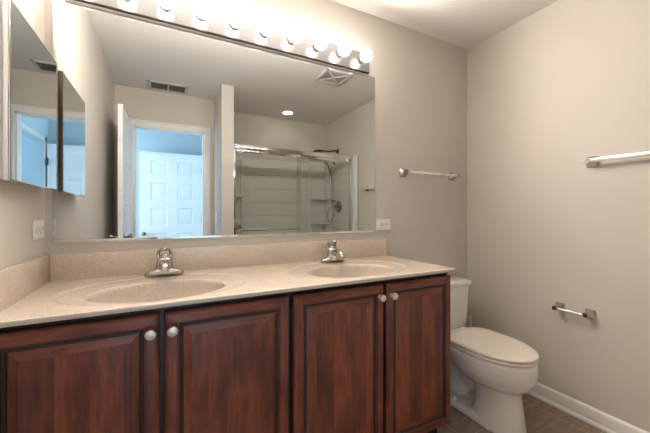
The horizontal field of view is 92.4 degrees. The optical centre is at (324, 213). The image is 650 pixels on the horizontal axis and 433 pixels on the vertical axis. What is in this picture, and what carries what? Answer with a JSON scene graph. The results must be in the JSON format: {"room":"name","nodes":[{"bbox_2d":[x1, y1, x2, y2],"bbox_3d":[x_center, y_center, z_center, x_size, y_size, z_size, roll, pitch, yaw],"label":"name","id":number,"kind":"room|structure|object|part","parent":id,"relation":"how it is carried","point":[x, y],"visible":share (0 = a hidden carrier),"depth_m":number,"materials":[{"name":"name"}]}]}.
{"room":"bathroom","nodes":[
{"label":"bathroom","id":0,"kind":"room"},
{"bbox_2d":[0,0,44,269],"bbox_3d":[-0.675,-0.059,0.270,0.100,2.440,2.180,0,0,-28],"label":"wall","id":1,"kind":"structure","parent":0,"point":[20,204],"depth_m":1.06,"materials":[{"name":"beige paint"}]},
{"bbox_2d":[0,0,57,189],"bbox_3d":[-0.991,-0.346,1.041,0.051,0.508,0.432,0,0,-28],"label":"medicine cabinet","id":2,"kind":"object","parent":1,"relation":"attached to","point":[28,71],"visible":1,"depth_m":0.96,"materials":[{"name":"silver mirror"}]},
{"bbox_3d":[-1.074,-0.346,1.237,0.018,0.508,0.006,0,0,-28],"label":"edge pull","id":3,"kind":"part","parent":2,"relation":"part of","materials":[{"name":"silver metal"}]},
{"bbox_2d":[32,220,43,239],"bbox_3d":[-1.093,0.062,1.189,0.010,0.072,0.115,0,0,-28],"label":"wall outlet","id":4,"kind":"object","parent":1,"relation":"attached to","point":[37,225],"visible":1,"depth_m":1.17,"materials":[{"name":"white plastic"}]},
{"bbox_2d":[36,225,39,233],"bbox_3d":[-1.084,0.062,1.172,0.009,0.034,0.034,0,0,-28],"label":"receptacle","id":5,"kind":"object","parent":4,"relation":"attached to","point":[37,226],"depth_m":1.17,"materials":[{"name":"white plastic"}]},
{"bbox_2d":[45,0,466,327],"bbox_3d":[-0.036,-0.059,1.889,2.731,2.440,0.100,0,0,-28],"label":"wall","id":6,"kind":"structure","parent":0,"point":[421,79],"depth_m":2.12,"materials":[{"name":"beige paint"}]},
{"bbox_2d":[52,0,374,242],"bbox_3d":[-0.394,-0.377,1.640,1.613,1.000,0.009,0,0,-28],"label":"wall mirror","id":7,"kind":"object","parent":6,"relation":"attached to","point":[165,132],"visible":0.99,"depth_m":1.52,"materials":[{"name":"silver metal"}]},
{"bbox_2d":[65,0,368,74],"bbox_3d":[-0.377,-0.941,1.582,1.517,0.126,0.128,0,0,-28],"label":"vanity light","id":8,"kind":"object","parent":6,"relation":"attached to","point":[179,14],"visible":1,"depth_m":1.57,"materials":[{"name":"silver metal"}]},
{"bbox_2d":[160,1,170,11],"bbox_3d":[-0.730,-0.951,1.426,0.047,0.047,0.020,0,0,-28],"label":"socket","id":9,"kind":"object","parent":8,"relation":"attached to","point":[163,4],"depth_m":1.42,"materials":[{"name":"metal"}]},
{"bbox_2d":[196,11,206,21],"bbox_3d":[-0.593,-0.951,1.497,0.047,0.047,0.020,0,0,-28],"label":"socket","id":10,"kind":"object","parent":8,"relation":"attached to","point":[199,14],"depth_m":1.50,"materials":[{"name":"metal"}]},
{"bbox_2d":[229,20,238,29],"bbox_3d":[-0.456,-0.951,1.568,0.047,0.047,0.020,0,0,-28],"label":"socket","id":11,"kind":"object","parent":8,"relation":"attached to","point":[233,24],"depth_m":1.57,"materials":[{"name":"metal"}]},
{"bbox_2d":[259,28,267,37],"bbox_3d":[-0.320,-0.951,1.639,0.047,0.047,0.020,0,0,-28],"label":"socket","id":12,"kind":"object","parent":8,"relation":"attached to","point":[264,31],"depth_m":1.64,"materials":[{"name":"metal"}]},
{"bbox_2d":[287,36,294,44],"bbox_3d":[-0.183,-0.951,1.710,0.047,0.047,0.020,0,0,-28],"label":"socket","id":13,"kind":"object","parent":8,"relation":"attached to","point":[290,39],"depth_m":1.71,"materials":[{"name":"metal"}]},
{"bbox_2d":[312,43,319,51],"bbox_3d":[-0.047,-0.951,1.782,0.047,0.047,0.020,0,0,-28],"label":"socket","id":14,"kind":"object","parent":8,"relation":"attached to","point":[315,46],"depth_m":1.78,"materials":[{"name":"metal"}]},
{"bbox_2d":[336,50,342,57],"bbox_3d":[0.090,-0.951,1.853,0.047,0.047,0.020,0,0,-28],"label":"socket","id":15,"kind":"object","parent":8,"relation":"attached to","point":[339,53],"depth_m":1.85,"materials":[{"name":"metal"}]},
{"bbox_2d":[358,56,364,63],"bbox_3d":[0.226,-0.951,1.924,0.047,0.047,0.020,0,0,-28],"label":"socket","id":16,"kind":"object","parent":8,"relation":"attached to","point":[361,59],"depth_m":1.92,"materials":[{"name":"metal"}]},
{"bbox_2d":[50,238,386,281],"bbox_3d":[-0.355,0.221,1.654,1.706,0.112,0.019,0,0,-28],"label":"backsplash","id":17,"kind":"structure","parent":6,"relation":"attached to","point":[102,264],"depth_m":1.52,"materials":[{"name":"stone"}]},
{"bbox_2d":[376,219,389,229],"bbox_3d":[0.383,0.074,2.046,0.115,0.072,0.010,0,0,-28],"label":"wall outlet","id":18,"kind":"object","parent":6,"relation":"attached to","point":[381,224],"visible":1,"depth_m":2.04,"materials":[{"name":"white plastic"}]},
{"bbox_2d":[399,168,459,180],"bbox_3d":[0.757,-0.276,2.207,0.532,0.058,0.068,0,0,-28],"label":"towel bar","id":19,"kind":"object","parent":6,"relation":"attached to","point":[403,172],"visible":1,"depth_m":2.14,"materials":[{"name":"silver metal"}]},
{"bbox_2d":[332,0,557,48],"bbox_3d":[0.542,-1.329,0.781,2.731,0.100,2.600,0,0,-28],"label":"ceiling","id":20,"kind":"structure","parent":0,"point":[465,24],"depth_m":2.00,"materials":[{"name":"paint"}]},
{"bbox_2d":[437,393,605,432],"bbox_3d":[0.542,1.211,0.781,2.731,0.100,2.600,0,0,-28],"label":"floor","id":21,"kind":"structure","parent":0,"point":[540,416],"depth_m":1.73,"materials":[{"name":"brown stone"}]},
{"bbox_2d":[0,272,449,432],"bbox_3d":[-0.239,0.727,1.403,1.716,0.868,0.569,0,0,-28],"label":"vanity cabinet","id":22,"kind":"object","parent":21,"relation":"on","point":[368,357],"visible":0.97,"depth_m":1.10,"materials":[{"name":"brown wood"}]},
{"bbox_3d":[-0.700,0.688,0.884,0.306,0.648,0.014,0,0,-28],"label":"raised panel","id":23,"kind":"part","parent":22,"relation":"part of","materials":[{"name":"brown wood"}]},
{"bbox_3d":[-0.702,0.688,0.887,0.406,0.748,0.020,0,0,-28],"label":"door frame","id":24,"kind":"part","parent":22,"relation":"part of","materials":[{"name":"brown wood"}]},
{"bbox_3d":[-0.531,0.368,0.948,0.033,0.033,0.032,0,0,-28],"label":"knob","id":25,"kind":"part","parent":22,"relation":"part of","materials":[{"name":"silver metal"}]},
{"bbox_3d":[-0.477,0.368,0.975,0.033,0.033,0.032,0,0,-28],"label":"knob","id":26,"kind":"part","parent":22,"relation":"part of","materials":[{"name":"silver metal"}]},
{"bbox_3d":[-0.324,0.688,1.084,0.416,0.748,0.020,0,0,-28],"label":"door frame","id":27,"kind":"part","parent":22,"relation":"part of","materials":[{"name":"brown wood"}]},
{"bbox_2d":[0,238,455,327],"bbox_3d":[-0.240,0.295,1.410,1.726,0.260,0.561,0,0,-28],"label":"countertop","id":28,"kind":"structure","parent":22,"relation":"on","point":[44,288],"depth_m":1.31,"materials":[{"name":"stone"}]},
{"bbox_2d":[87,280,224,302],"bbox_3d":[-0.610,0.357,1.164,0.446,0.137,0.314,0,0,-28],"label":"basin","id":29,"kind":"object","parent":28,"relation":"in","point":[148,291],"depth_m":1.27,"materials":[{"name":"beige stone"}]},
{"bbox_2d":[144,248,183,276],"bbox_3d":[-0.715,0.213,1.357,0.137,0.125,0.155,0,0,3],"label":"faucet","id":30,"kind":"object","parent":28,"relation":"on","point":[164,266],"visible":1,"depth_m":1.36,"materials":[{"name":"silver metal"}]},
{"bbox_3d":[-0.713,0.255,1.386,0.156,0.041,0.047,0,0,-28],"label":"plate","id":31,"kind":"part","parent":30,"relation":"part of","materials":[{"name":"silver metal"}]},
{"bbox_3d":[-0.687,0.223,1.335,0.046,0.047,0.117,0,0,-28],"label":"spout","id":32,"kind":"part","parent":30,"relation":"part of","materials":[{"name":"silver metal"}]},
{"bbox_3d":[-0.710,0.181,1.380,0.064,0.061,0.064,0,0,-28],"label":"handle","id":33,"kind":"part","parent":30,"relation":"part of","materials":[{"name":"silver metal"}]},
{"bbox_2d":[320,240,344,261],"bbox_3d":[0.043,0.213,1.749,0.137,0.125,0.155,0,0,3],"label":"faucet","id":34,"kind":"object","parent":28,"relation":"on","point":[334,254],"visible":1,"depth_m":1.75,"materials":[{"name":"silver metal"}]},
{"bbox_3d":[0.048,0.181,1.772,0.064,0.061,0.064,0,0,-28],"label":"handle","id":35,"kind":"part","parent":34,"relation":"part of","materials":[{"name":"silver metal"}]},
{"bbox_3d":[0.044,0.255,1.778,0.156,0.041,0.047,0,0,-28],"label":"plate","id":36,"kind":"part","parent":34,"relation":"part of","materials":[{"name":"silver metal"}]},
{"bbox_3d":[0.071,0.223,1.727,0.046,0.047,0.117,0,0,-28],"label":"spout","id":37,"kind":"part","parent":34,"relation":"part of","materials":[{"name":"silver metal"}]},
{"bbox_2d":[310,265,391,277],"bbox_3d":[0.134,0.357,1.557,0.441,0.137,0.314,0,0,-28],"label":"basin","id":38,"kind":"object","parent":28,"relation":"in","point":[327,271],"depth_m":1.70,"materials":[{"name":"beige stone"}]},
{"bbox_3d":[-0.322,0.688,1.081,0.316,0.648,0.014,0,0,-28],"label":"raised panel","id":39,"kind":"part","parent":22,"relation":"part of","materials":[{"name":"brown wood"}]},
{"bbox_3d":[0.067,0.688,1.288,0.426,0.748,0.020,0,0,-28],"label":"door frame","id":40,"kind":"part","parent":22,"relation":"part of","materials":[{"name":"brown wood"}]},
{"bbox_3d":[0.069,0.688,1.285,0.326,0.648,0.014,0,0,-28],"label":"raised panel","id":41,"kind":"part","parent":22,"relation":"part of","materials":[{"name":"brown wood"}]},
{"bbox_3d":[0.247,0.368,1.353,0.033,0.033,0.032,0,0,-28],"label":"knob","id":42,"kind":"part","parent":22,"relation":"part of","materials":[{"name":"silver metal"}]},
{"bbox_3d":[0.306,0.368,1.384,0.033,0.033,0.032,0,0,-28],"label":"knob","id":43,"kind":"part","parent":22,"relation":"part of","materials":[{"name":"silver metal"}]},
{"bbox_3d":[0.453,0.688,1.489,0.408,0.748,0.020,0,0,-28],"label":"door frame","id":44,"kind":"part","parent":22,"relation":"part of","materials":[{"name":"brown wood"}]},
{"bbox_3d":[0.455,0.688,1.486,0.308,0.648,0.014,0,0,-28],"label":"raised panel","id":45,"kind":"part","parent":22,"relation":"part of","materials":[{"name":"brown wood"}]},
{"bbox_2d":[450,275,539,432],"bbox_3d":[0.882,0.807,1.887,0.434,0.710,0.744,0,0,-28],"label":"toilet","id":46,"kind":"object","parent":21,"relation":"on","point":[491,371],"visible":0.79,"depth_m":1.68,"materials":[{"name":"white ceramic"}]},
{"bbox_3d":[0.761,0.638,2.118,0.416,0.298,0.211,0,0,-28],"label":"tank","id":47,"kind":"part","parent":46,"relation":"part of","materials":[{"name":"white ceramic"}]},
{"bbox_3d":[0.763,0.470,2.114,0.434,0.037,0.232,0,0,-28],"label":"tank lid","id":48,"kind":"part","parent":46,"relation":"part of","materials":[{"name":"white ceramic"}]},
{"bbox_3d":[0.890,0.965,1.871,0.364,0.394,0.706,0,0,-28],"label":"bowl","id":49,"kind":"part","parent":46,"relation":"part of","materials":[{"name":"white ceramic"}]},
{"bbox_3d":[0.948,0.758,1.760,0.364,0.015,0.458,0,0,-28],"label":"seat","id":50,"kind":"part","parent":46,"relation":"part of","materials":[{"name":"plastic"}]},
{"bbox_3d":[0.947,0.738,1.761,0.362,0.018,0.460,0,0,-28],"label":"seat lid","id":51,"kind":"part","parent":46,"relation":"part of","materials":[{"name":"plastic"}]},
{"bbox_2d":[467,0,649,432],"bbox_3d":[1.732,-0.059,1.345,0.100,2.440,2.500,0,0,-28],"label":"wall","id":52,"kind":"structure","parent":0,"point":[567,83],"depth_m":1.83,"materials":[{"name":"beige paint"}]},
{"bbox_2d":[552,302,595,318],"bbox_3d":[1.410,0.558,1.780,0.067,0.048,0.198,0,0,-28],"label":"toilet paper holder","id":53,"kind":"object","parent":52,"relation":"attached to","point":[588,313],"visible":1,"depth_m":1.75,"materials":[{"name":"silver metal"}]},
{"bbox_2d":[527,383,648,432],"bbox_3d":[1.453,1.116,1.746,0.024,0.090,1.530,0,0,-28],"label":"baseboard","id":54,"kind":"structure","parent":52,"relation":"attached to","point":[601,420],"depth_m":1.75,"materials":[{"name":"white paint"}]},
{"bbox_2d":[584,151,649,167],"bbox_3d":[1.575,-0.284,1.463,0.068,0.058,0.603,0,0,-28],"label":"towel bar","id":55,"kind":"object","parent":52,"relation":"attached to","point":[593,161],"visible":1,"depth_m":1.61,"materials":[{"name":"silver metal"}]}
]}

